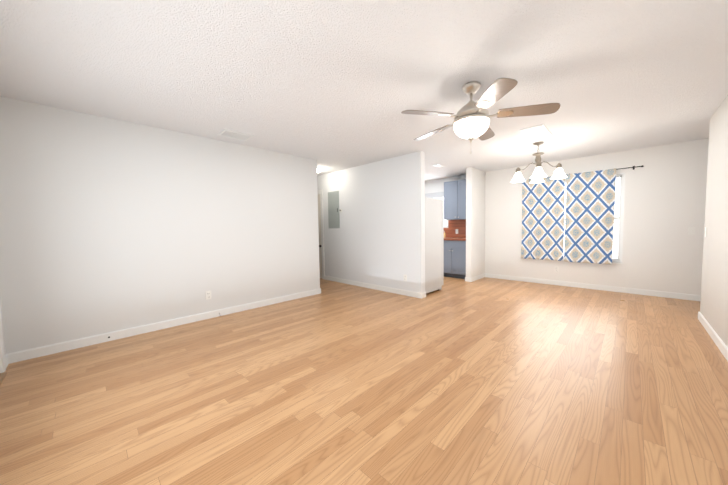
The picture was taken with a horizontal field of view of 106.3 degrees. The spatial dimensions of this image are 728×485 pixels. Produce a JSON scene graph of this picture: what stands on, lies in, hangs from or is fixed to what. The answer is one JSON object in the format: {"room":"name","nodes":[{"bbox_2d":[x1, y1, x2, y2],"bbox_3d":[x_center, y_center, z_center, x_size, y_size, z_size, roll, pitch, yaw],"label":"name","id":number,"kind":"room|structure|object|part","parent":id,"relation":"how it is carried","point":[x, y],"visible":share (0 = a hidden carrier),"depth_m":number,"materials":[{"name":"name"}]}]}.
{"room":"empty living room","nodes":[
{"label":"empty living room","id":0,"kind":"room"},
{"bbox_2d":[0,293,5,354],"bbox_3d":[-1.674,-0.031,0.758,4.730,2.440,0.120,2,4,44],"label":"wall","id":1,"kind":"structure","parent":0,"point":[2,326],"depth_m":2.48,"materials":[{"name":"white paint"}]},
{"bbox_2d":[0,310,6,384],"bbox_3d":[-2.838,0.083,1.924,1.070,2.125,0.165,2,4,44],"label":"door frame","id":2,"kind":"structure","parent":1,"relation":"attached to","point":[3,373],"depth_m":2.33,"materials":[{"name":"white wood"}]},
{"bbox_2d":[0,96,319,353],"bbox_3d":[-2.163,-0.184,3.722,0.120,2.440,3.679,2,4,44],"label":"wall","id":3,"kind":"structure","parent":0,"point":[107,225],"depth_m":3.12,"materials":[{"name":"white paint"}]},
{"bbox_2d":[5,288,320,367],"bbox_3d":[-2.058,0.986,3.795,0.037,0.093,3.572,2,4,44],"label":"baseboard","id":4,"kind":"structure","parent":3,"relation":"attached to","point":[18,356],"depth_m":3.17,"materials":[{"name":"white wood"}]},
{"bbox_2d":[205,291,210,299],"bbox_3d":[-2.118,0.718,3.710,0.007,0.115,0.070,2,4,44],"label":"outlet","id":5,"kind":"object","parent":3,"relation":"attached to","point":[208,294],"visible":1,"depth_m":3.71,"materials":[{"name":"white plastic"}]},
{"bbox_2d":[0,277,727,484],"bbox_3d":[0.499,1.043,3.748,8.440,0.100,7.316,2,4,44],"label":"floor","id":6,"kind":"structure","parent":0,"point":[481,381],"depth_m":1.94,"materials":[{"name":"brown wood"}]},
{"bbox_2d":[425,197,443,293],"bbox_3d":[1.029,0.046,5.172,0.714,1.720,0.715,2,4,44],"label":"fridge","id":7,"kind":"object","parent":6,"relation":"on","point":[434,244],"visible":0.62,"depth_m":4.90,"materials":[{"name":"white metal"}]},
{"bbox_2d":[444,239,465,278],"bbox_3d":[2.215,0.375,6.547,0.858,0.874,0.611,2,4,44],"label":"base cabinet","id":8,"kind":"object","parent":6,"relation":"on","point":[454,249],"depth_m":6.26,"materials":[{"name":"grey wood"}]},
{"bbox_2d":[444,237,465,240],"bbox_3d":[1.586,-0.107,7.116,2.578,0.044,0.631,2,4,44],"label":"countertop","id":9,"kind":"structure","parent":8,"relation":"on","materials":[{"name":"brown stone"}]},
{"bbox_2d":[0,0,727,180],"bbox_3d":[0.458,-1.493,3.610,8.440,0.100,7.316,2,4,44],"label":"ceiling","id":10,"kind":"structure","parent":0,"point":[330,86],"depth_m":2.14,"materials":[{"name":"white paint"}]},
{"bbox_2d":[218,129,253,140],"bbox_3d":[-1.670,-1.399,3.556,0.260,0.012,0.360,2,4,44],"label":"ceiling vent","id":11,"kind":"object","parent":10,"relation":"in","point":[235,134],"visible":1,"depth_m":3.55,"materials":[{"name":"white metal"}]},
{"bbox_2d":[401,78,559,153],"bbox_3d":[0.959,-1.090,2.462,1.272,0.593,1.263,2,4,44],"label":"ceiling fan","id":12,"kind":"object","parent":10,"relation":"hanging from","point":[471,120],"visible":1,"depth_m":2.30,"materials":[{"name":"silver metal"}]},
{"bbox_3d":[0.954,-1.005,2.429,0.300,0.137,0.300,2,4,44],"label":"lamp shade","id":13,"kind":"part","parent":12,"relation":"part of","materials":[{"name":"white glass"}]},
{"bbox_2d":[520,124,552,139],"bbox_3d":[2.310,-1.468,3.645,0.260,0.012,0.560,2,4,44],"label":"ceiling vent","id":14,"kind":"object","parent":10,"relation":"in","point":[537,132],"visible":0.98,"depth_m":3.62,"materials":[{"name":"white metal"}]},
{"bbox_2d":[511,142,566,182],"bbox_3d":[2.642,-1.229,4.136,0.576,0.553,0.576,-2,3,-14],"label":"chandelier","id":15,"kind":"object","parent":10,"relation":"hanging from","point":[538,175],"visible":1,"depth_m":4.07,"materials":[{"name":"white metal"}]},
{"bbox_2d":[317,151,424,292],"bbox_3d":[-0.386,-0.332,5.907,3.844,2.440,0.120,2,4,44],"label":"wall","id":16,"kind":"structure","parent":0,"point":[377,237],"depth_m":5.15,"materials":[{"name":"paint"}]},
{"bbox_2d":[318,194,321,277],"bbox_3d":[-1.282,-0.151,6.703,0.762,1.999,0.116,2,4,44],"label":"hall door","id":17,"kind":"structure","parent":16,"relation":"in","point":[319,227],"depth_m":6.50,"materials":[{"name":"beige"}]},
{"bbox_2d":[318,190,324,278],"bbox_3d":[-1.241,-0.193,6.743,0.940,2.100,0.136,2,4,44],"label":"door frame","id":18,"kind":"structure","parent":16,"relation":"attached to","point":[320,192],"depth_m":6.38,"materials":[{"name":"white wood"}]},
{"bbox_2d":[328,191,339,227],"bbox_3d":[-0.679,-0.724,6.068,0.380,0.815,0.020,2,4,44],"label":"box","id":19,"kind":"object","parent":16,"relation":"attached to","point":[333,211],"visible":1,"depth_m":6.05,"materials":[{"name":"grey metal"}]},
{"bbox_2d":[325,276,424,298],"bbox_3d":[0.020,0.859,5.500,2.657,0.093,0.013,2,4,44],"label":"baseboard","id":20,"kind":"structure","parent":16,"relation":"attached to","point":[382,288],"depth_m":5.20,"materials":[{"name":"white wood"}]},
{"bbox_2d":[466,167,484,277],"bbox_3d":[2.508,-0.390,6.114,0.120,2.440,0.749,2,4,44],"label":"wall column","id":21,"kind":"structure","parent":0,"point":[475,221],"depth_m":5.94,"materials":[{"name":"paint"}]},
{"bbox_2d":[469,273,484,281],"bbox_3d":[2.560,0.784,6.117,0.013,0.093,0.736,2,4,44],"label":"baseboard","id":22,"kind":"structure","parent":21,"relation":"attached to","point":[480,276],"depth_m":6.08,"materials":[{"name":"white wood"}]},
{"bbox_2d":[425,138,708,294],"bbox_3d":[3.423,-0.390,5.825,7.240,2.440,0.120,2,4,44],"label":"wall","id":23,"kind":"structure","parent":0,"point":[665,198],"depth_m":4.57,"materials":[{"name":"paint"}]},
{"bbox_2d":[425,192,447,227],"bbox_3d":[1.869,-0.873,7.358,1.130,1.110,0.220,2,4,44],"label":"kitchen window","id":24,"kind":"structure","parent":23,"relation":"in","point":[438,195],"depth_m":7.20,"materials":[{"name":"white"}]},
{"bbox_2d":[425,192,443,197],"bbox_3d":[1.811,-1.253,7.285,0.910,0.138,0.023,2,4,44],"label":"blind","id":25,"kind":"object","parent":24,"relation":"attached to","point":[438,194],"depth_m":7.20,"materials":[{"name":"grey plastic"}]},
{"bbox_2d":[444,179,465,218],"bbox_3d":[2.333,-1.016,6.535,0.746,0.920,0.325,2,4,44],"label":"upper cabinet","id":26,"kind":"object","parent":23,"relation":"attached to","point":[454,216],"depth_m":6.47,"materials":[{"name":"grey"}]},
{"bbox_2d":[444,219,465,237],"bbox_3d":[1.798,-0.366,7.324,2.578,0.441,0.012,2,4,44],"label":"backsplash","id":27,"kind":"structure","parent":23,"relation":"attached to","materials":[{"name":"red brick"}]},
{"bbox_2d":[520,165,643,182],"bbox_3d":[3.908,-1.277,5.146,1.917,0.060,0.080,2,4,44],"label":"curtain rod","id":28,"kind":"object","parent":23,"relation":"attached to","point":[633,167],"visible":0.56,"depth_m":4.58,"materials":[{"name":"black metal"}]},
{"bbox_2d":[521,176,564,260],"bbox_3d":[3.569,-0.476,5.468,0.740,1.647,0.060,2,4,44],"label":"panel","id":29,"kind":"object","parent":28,"relation":"hanging from","point":[543,208],"visible":0.96,"depth_m":5.45,"materials":[{"name":"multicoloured fabric"}]},
{"bbox_2d":[564,169,615,263],"bbox_3d":[4.085,-0.452,4.961,0.702,1.657,0.060,2,4,44],"label":"curtain","id":30,"kind":"object","parent":28,"relation":"hanging from","point":[589,214],"visible":1,"depth_m":4.95,"materials":[{"name":"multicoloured fabric"}]},
{"bbox_2d":[485,273,700,300],"bbox_3d":[4.362,0.821,4.897,4.296,0.093,0.013,2,4,44],"label":"baseboard","id":31,"kind":"structure","parent":23,"relation":"attached to","point":[693,297],"depth_m":4.90,"materials":[{"name":"white wood"}]},
{"bbox_2d":[563,173,624,263],"bbox_3d":[3.993,-0.446,5.304,1.740,1.750,0.220,2,4,44],"label":"dining room window","id":32,"kind":"structure","parent":23,"relation":"in","point":[618,222],"depth_m":4.80,"materials":[{"name":"white glass"}]},
{"bbox_2d":[700,95,727,346],"bbox_3d":[2.106,-0.114,1.150,0.120,2.440,5.977,2,4,44],"label":"wall","id":33,"kind":"structure","parent":0,"point":[714,300],"depth_m":2.77,"materials":[{"name":"paint"}]},
{"bbox_2d":[698,311,727,360],"bbox_3d":[2.125,1.053,1.308,0.013,0.093,5.870,2,4,44],"label":"baseboard","id":34,"kind":"structure","parent":33,"relation":"attached to","point":[717,340],"depth_m":2.73,"materials":[{"name":"white wood"}]}
]}

